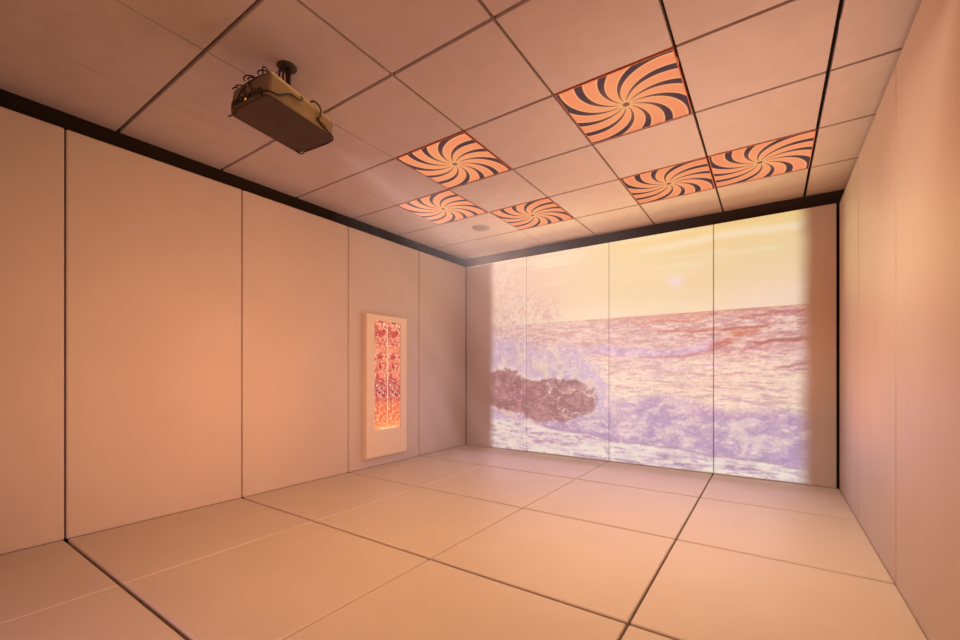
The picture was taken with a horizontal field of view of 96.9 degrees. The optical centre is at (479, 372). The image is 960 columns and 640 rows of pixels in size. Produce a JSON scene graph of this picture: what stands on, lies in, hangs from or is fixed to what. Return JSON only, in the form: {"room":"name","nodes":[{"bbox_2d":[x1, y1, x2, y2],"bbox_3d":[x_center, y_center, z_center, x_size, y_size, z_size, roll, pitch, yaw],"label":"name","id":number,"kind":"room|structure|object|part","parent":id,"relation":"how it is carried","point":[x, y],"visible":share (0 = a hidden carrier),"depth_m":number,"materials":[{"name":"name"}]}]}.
{"room":"sensory room","nodes":[
{"label":"sensory room","id":0,"kind":"room"},
{"bbox_2d":[0,89,465,554],"bbox_3d":[-1.868,-0.274,3.192,0.196,2.528,5.892,0,0,34],"label":"wall","id":1,"kind":"structure","parent":0,"point":[179,333],"depth_m":2.81,"materials":[{"name":"beige paint"}]},
{"bbox_2d":[363,313,406,459],"bbox_3d":[-0.951,0.131,4.311,0.052,1.412,0.550,0,0,34],"label":"light panel","id":2,"kind":"object","parent":1,"relation":"attached to","point":[384,337],"visible":1,"depth_m":4.26,"materials":[{"name":"beige"}]},
{"bbox_2d":[0,0,921,259],"bbox_3d":[-0.260,-1.538,2.093,4.091,0.100,6.092,0,0,34],"label":"ceiling","id":3,"kind":"structure","parent":0,"point":[392,79],"depth_m":2.20,"materials":[{"name":"beige tile"}]},
{"bbox_2d":[228,60,333,154],"bbox_3d":[-0.951,-1.333,2.075,0.328,0.312,0.432,0,0,34],"label":"ceiling projector","id":4,"kind":"object","parent":3,"relation":"hanging from","point":[267,103],"visible":1,"depth_m":2.00,"materials":[{"name":"brown"}]},
{"bbox_3d":[-0.951,-1.261,2.080,0.292,0.138,0.388,0,0,29],"label":"casing","id":5,"kind":"part","parent":4,"relation":"part of","materials":[{"name":"beige plastic"}]},
{"bbox_3d":[-0.940,-1.480,2.071,0.092,0.016,0.092,0,0,34],"label":"mount plate","id":6,"kind":"part","parent":4,"relation":"part of","materials":[{"name":"brown plastic"}]},
{"bbox_2d":[397,188,487,224],"bbox_3d":[-0.336,-1.503,3.874,0.588,0.030,0.588,0,0,34],"label":"light panel","id":7,"kind":"object","parent":3,"relation":"attached to","point":[445,206],"visible":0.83,"depth_m":3.84,"materials":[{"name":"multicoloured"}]},
{"bbox_2d":[396,129,510,188],"bbox_3d":[-0.179,-1.503,3.040,0.588,0.030,0.588,0,0,34],"label":"light panel","id":8,"kind":"object","parent":3,"relation":"attached to","point":[457,159],"visible":0.82,"depth_m":3.00,"materials":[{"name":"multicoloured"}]},
{"bbox_2d":[472,225,489,230],"bbox_3d":[0.007,-1.485,4.372,0.186,0.006,0.186,0,0,34],"label":"ceiling speaker","id":9,"kind":"object","parent":3,"relation":"attached to","point":[475,227],"visible":1,"depth_m":4.35,"materials":[{"name":"beige plastic"}]},
{"bbox_2d":[490,196,573,229],"bbox_3d":[0.498,-1.503,4.031,0.588,0.030,0.588,0,0,34],"label":"light panel","id":10,"kind":"object","parent":3,"relation":"attached to","point":[543,211],"visible":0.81,"depth_m":3.99,"materials":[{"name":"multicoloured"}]},
{"bbox_2d":[555,43,692,143],"bbox_3d":[0.812,-1.503,2.363,0.588,0.030,0.588,0,0,34],"label":"light panel","id":11,"kind":"object","parent":3,"relation":"attached to","point":[651,90],"visible":0.94,"depth_m":2.30,"materials":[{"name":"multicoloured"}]},
{"bbox_2d":[620,155,714,203],"bbox_3d":[1.489,-1.503,3.354,0.588,0.030,0.588,0,0,34],"label":"light panel","id":12,"kind":"object","parent":3,"relation":"attached to","point":[695,175],"visible":0.92,"depth_m":3.32,"materials":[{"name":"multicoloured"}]},
{"bbox_2d":[708,129,815,187],"bbox_3d":[1.984,-1.503,3.015,0.588,0.030,0.588,0,0,34],"label":"light panel","id":13,"kind":"object","parent":3,"relation":"attached to","point":[793,152],"visible":0.92,"depth_m":2.97,"materials":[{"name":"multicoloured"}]},
{"bbox_2d":[0,445,926,639],"bbox_3d":[-0.260,0.985,2.093,4.091,0.110,6.092,0,0,34],"label":"floor","id":14,"kind":"structure","parent":0,"point":[465,542],"depth_m":2.05,"materials":[{"name":"brown"}]},
{"bbox_2d":[465,189,844,489],"bbox_3d":[1.403,-0.274,4.527,4.091,2.528,0.196,0,0,34],"label":"wall","id":15,"kind":"structure","parent":0,"point":[710,343],"depth_m":4.08,"materials":[{"name":"brown"}]},
{"bbox_2d":[840,0,959,639],"bbox_3d":[1.348,-0.274,0.994,0.196,2.528,5.892,0,0,34],"label":"wall","id":16,"kind":"structure","parent":0,"point":[900,201],"depth_m":1.70,"materials":[{"name":"beige paint"}]}
]}

